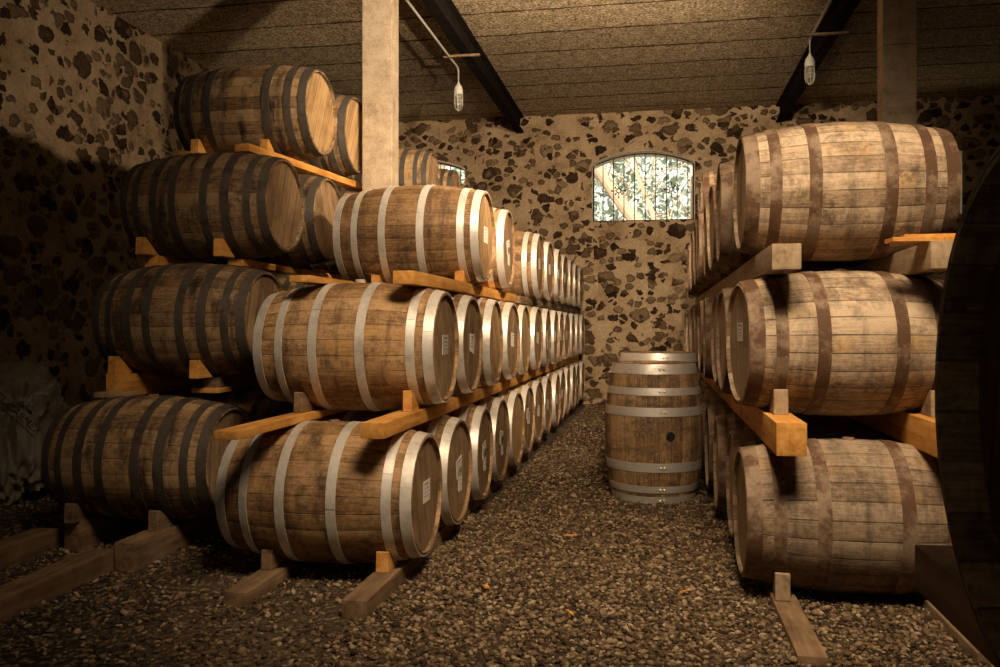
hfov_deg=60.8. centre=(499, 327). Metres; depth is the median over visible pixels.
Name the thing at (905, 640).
gravel
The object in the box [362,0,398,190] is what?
concrete post
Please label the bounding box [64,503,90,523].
wedge
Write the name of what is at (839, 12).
steel beam
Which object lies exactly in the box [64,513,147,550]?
support rail
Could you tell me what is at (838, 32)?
wooden strip
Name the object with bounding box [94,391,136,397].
support rail
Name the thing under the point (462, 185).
barrel
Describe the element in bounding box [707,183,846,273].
barrel
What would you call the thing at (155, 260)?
support rail
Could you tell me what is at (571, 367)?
barrel
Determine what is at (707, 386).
barrel
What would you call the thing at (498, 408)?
barrel
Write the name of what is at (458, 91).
lamp
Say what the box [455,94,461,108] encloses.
glass jar
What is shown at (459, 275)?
wedge
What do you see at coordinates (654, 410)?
barrel
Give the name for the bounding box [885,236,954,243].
wood shim
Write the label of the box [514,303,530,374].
barrel
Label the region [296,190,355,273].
barrel
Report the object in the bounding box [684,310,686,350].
barrel
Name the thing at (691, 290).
barrel
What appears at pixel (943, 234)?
wood shim
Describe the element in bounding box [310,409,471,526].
barrel
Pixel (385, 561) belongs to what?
wedge
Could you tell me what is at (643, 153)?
window
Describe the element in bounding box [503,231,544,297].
barrel
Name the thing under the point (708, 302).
barrel
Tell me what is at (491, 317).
barrel
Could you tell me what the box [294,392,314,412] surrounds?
wedge
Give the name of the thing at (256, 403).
barrel
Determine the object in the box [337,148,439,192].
barrel
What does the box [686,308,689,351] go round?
barrel
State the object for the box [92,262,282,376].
barrel
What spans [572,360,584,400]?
barrel
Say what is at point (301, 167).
support rail
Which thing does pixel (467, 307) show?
barrel
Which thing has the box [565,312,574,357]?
barrel
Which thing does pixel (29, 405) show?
sack
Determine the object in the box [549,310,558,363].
barrel
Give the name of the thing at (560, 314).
barrel
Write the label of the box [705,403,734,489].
barrel
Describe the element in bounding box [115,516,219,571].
support rail
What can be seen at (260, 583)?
support rail
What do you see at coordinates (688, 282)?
barrel
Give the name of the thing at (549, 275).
barrel
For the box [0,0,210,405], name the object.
wall
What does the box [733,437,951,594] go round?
barrel
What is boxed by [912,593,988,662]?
support rail
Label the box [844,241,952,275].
support rail
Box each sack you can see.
[0,361,67,411]
[0,371,59,507]
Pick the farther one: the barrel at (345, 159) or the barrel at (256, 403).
the barrel at (345, 159)
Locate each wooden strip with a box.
[443,53,479,57]
[806,31,848,36]
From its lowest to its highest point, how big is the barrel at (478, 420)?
0.662 m
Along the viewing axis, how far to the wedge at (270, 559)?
3.81 m
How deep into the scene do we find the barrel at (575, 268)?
11.39 m
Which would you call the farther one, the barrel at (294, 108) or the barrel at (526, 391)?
the barrel at (526, 391)
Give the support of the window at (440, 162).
in the wall at (636, 298)
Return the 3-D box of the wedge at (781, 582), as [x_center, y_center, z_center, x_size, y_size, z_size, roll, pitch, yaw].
[1.166,1.054,3.538,0.060,0.110,0.158,0,0,13]
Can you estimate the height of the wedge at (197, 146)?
0.100 m
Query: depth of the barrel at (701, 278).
6.68 m
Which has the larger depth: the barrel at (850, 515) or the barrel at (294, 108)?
the barrel at (294, 108)
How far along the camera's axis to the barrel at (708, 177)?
8.88 m
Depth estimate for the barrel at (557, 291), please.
9.16 m
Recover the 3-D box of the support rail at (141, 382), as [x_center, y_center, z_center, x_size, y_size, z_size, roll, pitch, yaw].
[-1.484,0.319,8.218,0.103,0.127,7.160,0,0,10]
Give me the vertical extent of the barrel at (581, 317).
0.662 m
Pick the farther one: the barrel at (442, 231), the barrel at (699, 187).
the barrel at (699, 187)
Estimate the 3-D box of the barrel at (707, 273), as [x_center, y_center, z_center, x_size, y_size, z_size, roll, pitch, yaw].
[1.924,-0.647,6.074,0.910,0.656,0.652,0,0,11]
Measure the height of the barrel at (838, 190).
0.660 m
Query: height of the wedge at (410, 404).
0.100 m
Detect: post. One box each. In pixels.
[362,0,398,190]
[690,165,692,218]
[877,0,915,124]
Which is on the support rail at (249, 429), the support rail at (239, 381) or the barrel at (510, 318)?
the barrel at (510, 318)
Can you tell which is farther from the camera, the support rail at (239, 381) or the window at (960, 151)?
the window at (960, 151)
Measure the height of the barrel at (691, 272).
0.660 m
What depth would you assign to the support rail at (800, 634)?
3.13 m
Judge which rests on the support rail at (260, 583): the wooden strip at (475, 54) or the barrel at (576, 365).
the barrel at (576, 365)
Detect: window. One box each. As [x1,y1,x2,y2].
[437,160,464,181]
[592,150,694,221]
[958,149,961,213]
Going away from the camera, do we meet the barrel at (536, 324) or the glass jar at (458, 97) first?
the barrel at (536, 324)
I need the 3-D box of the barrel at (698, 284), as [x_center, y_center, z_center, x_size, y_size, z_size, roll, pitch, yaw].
[2.160,-0.650,7.413,0.910,0.668,0.660,0,1,10]
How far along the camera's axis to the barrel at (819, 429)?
4.27 m
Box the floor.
[0,404,987,666]
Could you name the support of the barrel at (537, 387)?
on the support rail at (260, 583)
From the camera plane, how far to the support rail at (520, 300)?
8.60 m
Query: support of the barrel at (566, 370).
on the support rail at (260, 583)
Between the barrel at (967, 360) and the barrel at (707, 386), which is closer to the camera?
the barrel at (967, 360)
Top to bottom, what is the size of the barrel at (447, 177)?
0.662 m
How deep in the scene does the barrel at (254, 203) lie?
4.91 m
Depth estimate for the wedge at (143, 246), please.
4.95 m
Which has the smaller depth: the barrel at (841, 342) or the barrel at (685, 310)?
the barrel at (841, 342)
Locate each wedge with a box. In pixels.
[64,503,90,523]
[108,356,133,374]
[135,237,157,255]
[148,510,173,531]
[189,360,211,378]
[191,139,205,152]
[213,239,234,257]
[260,139,273,151]
[261,548,287,569]
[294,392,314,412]
[371,274,382,282]
[376,551,398,572]
[403,390,418,411]
[455,270,467,282]
[769,389,787,414]
[772,572,790,601]
[920,390,934,416]
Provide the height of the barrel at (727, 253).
0.661 m
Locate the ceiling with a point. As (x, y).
(553, 57)
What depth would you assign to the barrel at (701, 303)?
6.64 m
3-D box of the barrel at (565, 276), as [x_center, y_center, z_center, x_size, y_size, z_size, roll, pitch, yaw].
[0.327,-0.575,10.083,0.910,0.662,0.658,0,0,11]
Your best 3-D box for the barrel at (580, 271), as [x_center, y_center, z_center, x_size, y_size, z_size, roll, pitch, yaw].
[0.715,-0.575,12.188,0.910,0.660,0.655,0,0,11]
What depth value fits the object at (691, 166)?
13.58 m
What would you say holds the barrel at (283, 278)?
on the support rail at (239, 381)
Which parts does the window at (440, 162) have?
frame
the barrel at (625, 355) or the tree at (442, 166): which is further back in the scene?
the tree at (442, 166)
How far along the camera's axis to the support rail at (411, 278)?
4.63 m
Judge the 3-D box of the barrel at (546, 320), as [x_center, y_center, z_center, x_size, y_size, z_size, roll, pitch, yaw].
[0.024,0.092,8.375,0.910,0.661,0.657,0,0,9]
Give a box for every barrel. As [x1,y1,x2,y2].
[41,394,251,519]
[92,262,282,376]
[120,151,304,261]
[147,388,293,421]
[173,64,336,160]
[206,173,340,267]
[215,419,442,563]
[253,279,458,410]
[271,272,318,290]
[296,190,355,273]
[297,94,361,176]
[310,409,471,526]
[333,184,494,283]
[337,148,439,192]
[439,168,460,186]
[444,404,492,500]
[449,292,482,395]
[461,184,471,187]
[470,396,509,480]
[472,296,502,387]
[474,208,515,289]
[490,389,524,465]
[497,300,519,380]
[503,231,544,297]
[507,384,534,452]
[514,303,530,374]
[520,379,543,442]
[525,305,542,371]
[531,242,554,300]
[531,375,551,433]
[538,307,550,366]
[541,249,561,302]
[541,372,560,426]
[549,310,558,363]
[549,369,565,419]
[552,255,568,304]
[556,366,570,413]
[557,311,564,361]
[558,260,573,305]
[562,312,569,359]
[562,364,575,408]
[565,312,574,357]
[566,264,578,306]
[568,362,579,403]
[570,267,583,308]
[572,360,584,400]
[574,314,579,355]
[577,314,584,353]
[605,360,702,503]
[619,351,701,399]
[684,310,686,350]
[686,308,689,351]
[687,245,700,296]
[689,231,708,291]
[689,275,703,294]
[689,307,691,347]
[690,304,698,365]
[693,223,713,288]
[696,211,720,284]
[698,183,700,212]
[698,300,703,372]
[700,384,711,389]
[700,395,725,472]
[701,169,717,211]
[701,388,717,397]
[703,199,729,279]
[703,296,713,378]
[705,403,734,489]
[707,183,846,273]
[711,293,718,384]
[713,412,864,511]
[715,161,869,270]
[716,287,732,393]
[726,269,943,415]
[726,420,903,538]
[733,121,961,260]
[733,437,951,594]
[935,145,999,666]
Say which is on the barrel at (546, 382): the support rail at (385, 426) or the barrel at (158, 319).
the support rail at (385, 426)
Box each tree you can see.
[439,162,664,219]
[594,157,689,220]
[604,168,689,216]
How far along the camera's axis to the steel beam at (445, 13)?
9.61 m
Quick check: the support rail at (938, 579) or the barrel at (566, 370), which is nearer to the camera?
the support rail at (938, 579)
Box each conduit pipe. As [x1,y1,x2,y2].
[405,0,458,71]
[809,0,831,41]
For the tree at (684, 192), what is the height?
7.637 m
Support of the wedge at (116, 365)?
on the support rail at (141, 382)
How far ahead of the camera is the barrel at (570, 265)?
10.69 m
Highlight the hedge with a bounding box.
[438,157,689,220]
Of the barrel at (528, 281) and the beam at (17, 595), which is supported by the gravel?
the beam at (17, 595)
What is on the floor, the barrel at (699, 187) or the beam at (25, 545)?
the beam at (25, 545)
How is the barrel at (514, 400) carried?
on the support rail at (260, 583)
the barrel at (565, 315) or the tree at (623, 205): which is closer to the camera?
the barrel at (565, 315)
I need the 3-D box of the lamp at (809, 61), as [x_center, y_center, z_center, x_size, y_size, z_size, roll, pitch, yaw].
[3.255,-2.791,8.962,0.106,0.477,0.106,0,0,10]
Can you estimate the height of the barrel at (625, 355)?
0.910 m
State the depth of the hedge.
18.54 m
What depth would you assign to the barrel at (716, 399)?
6.28 m
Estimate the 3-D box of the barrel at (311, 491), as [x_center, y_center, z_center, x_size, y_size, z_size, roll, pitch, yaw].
[-0.778,0.762,4.002,0.910,0.662,0.657,0,0,10]
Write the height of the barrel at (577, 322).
0.658 m
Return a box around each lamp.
[454,72,462,110]
[805,42,814,84]
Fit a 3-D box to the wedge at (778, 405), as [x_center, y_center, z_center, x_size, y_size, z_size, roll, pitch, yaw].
[1.208,0.316,3.703,0.060,0.110,0.158,0,0,10]
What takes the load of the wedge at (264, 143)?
on the support rail at (301, 167)
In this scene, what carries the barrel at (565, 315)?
on the support rail at (249, 429)
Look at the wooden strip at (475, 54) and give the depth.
9.23 m
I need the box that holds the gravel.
[0,405,993,666]
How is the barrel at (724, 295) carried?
on the support rail at (918, 430)
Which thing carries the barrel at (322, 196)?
on the support rail at (268, 267)
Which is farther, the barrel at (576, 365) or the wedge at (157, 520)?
the barrel at (576, 365)
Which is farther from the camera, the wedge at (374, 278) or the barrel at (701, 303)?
the barrel at (701, 303)
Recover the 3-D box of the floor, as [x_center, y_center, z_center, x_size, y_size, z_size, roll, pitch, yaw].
[0.811,1.290,4.325,11.850,0.300,17.700,0,0,10]
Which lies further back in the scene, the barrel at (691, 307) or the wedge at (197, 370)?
the barrel at (691, 307)
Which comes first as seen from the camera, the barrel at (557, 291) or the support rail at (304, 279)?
the support rail at (304, 279)
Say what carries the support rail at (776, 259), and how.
on the barrel at (841, 342)
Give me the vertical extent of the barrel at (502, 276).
0.660 m
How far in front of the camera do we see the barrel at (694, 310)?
7.78 m
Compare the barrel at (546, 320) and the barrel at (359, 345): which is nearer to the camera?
the barrel at (359, 345)
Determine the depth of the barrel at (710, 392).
6.99 m
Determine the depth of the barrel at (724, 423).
4.90 m
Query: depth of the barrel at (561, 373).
9.82 m
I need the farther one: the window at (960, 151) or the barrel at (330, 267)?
the window at (960, 151)
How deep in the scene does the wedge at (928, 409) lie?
3.54 m
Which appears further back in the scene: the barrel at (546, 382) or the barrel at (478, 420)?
the barrel at (546, 382)
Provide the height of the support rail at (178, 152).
0.086 m
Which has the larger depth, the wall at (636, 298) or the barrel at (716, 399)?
the wall at (636, 298)
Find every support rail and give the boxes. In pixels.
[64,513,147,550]
[94,391,136,397]
[106,372,202,394]
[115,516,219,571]
[145,255,205,267]
[177,151,195,154]
[203,372,259,390]
[214,407,347,439]
[223,558,310,606]
[228,259,343,279]
[235,143,361,192]
[289,275,354,284]
[341,403,578,619]
[360,355,578,438]
[393,270,515,301]
[510,296,578,313]
[695,243,800,304]
[698,366,806,456]
[763,581,828,666]
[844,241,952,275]
[847,410,937,457]
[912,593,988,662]
[915,544,998,666]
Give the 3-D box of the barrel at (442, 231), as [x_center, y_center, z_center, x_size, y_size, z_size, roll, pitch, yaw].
[-0.526,-0.575,5.390,0.910,0.662,0.656,0,0,10]
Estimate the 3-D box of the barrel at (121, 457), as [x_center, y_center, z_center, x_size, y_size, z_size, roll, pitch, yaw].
[-1.836,0.682,4.521,0.910,0.663,0.656,0,0,10]
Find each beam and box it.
[0,528,59,570]
[0,548,114,622]
[421,0,523,132]
[776,0,860,121]
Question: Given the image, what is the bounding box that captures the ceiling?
[90,0,999,121]
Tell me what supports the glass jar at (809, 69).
on the lamp at (809, 61)
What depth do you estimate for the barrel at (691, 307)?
8.85 m
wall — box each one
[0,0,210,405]
[336,95,999,403]
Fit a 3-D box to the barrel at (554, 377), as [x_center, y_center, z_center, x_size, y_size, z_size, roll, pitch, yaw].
[0.175,0.762,9.197,0.910,0.661,0.655,0,0,10]
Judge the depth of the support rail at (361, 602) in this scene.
3.67 m
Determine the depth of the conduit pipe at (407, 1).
8.50 m
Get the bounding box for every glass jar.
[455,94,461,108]
[806,66,812,82]
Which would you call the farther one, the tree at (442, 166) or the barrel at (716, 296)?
the tree at (442, 166)
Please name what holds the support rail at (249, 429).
on the barrel at (537, 387)
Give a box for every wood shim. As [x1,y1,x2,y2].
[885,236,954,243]
[900,233,955,236]
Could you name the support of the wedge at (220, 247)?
on the support rail at (268, 267)
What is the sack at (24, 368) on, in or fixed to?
on the floor
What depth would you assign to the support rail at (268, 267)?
5.53 m
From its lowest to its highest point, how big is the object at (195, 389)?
0.030 m
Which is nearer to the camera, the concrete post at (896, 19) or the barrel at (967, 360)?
the barrel at (967, 360)

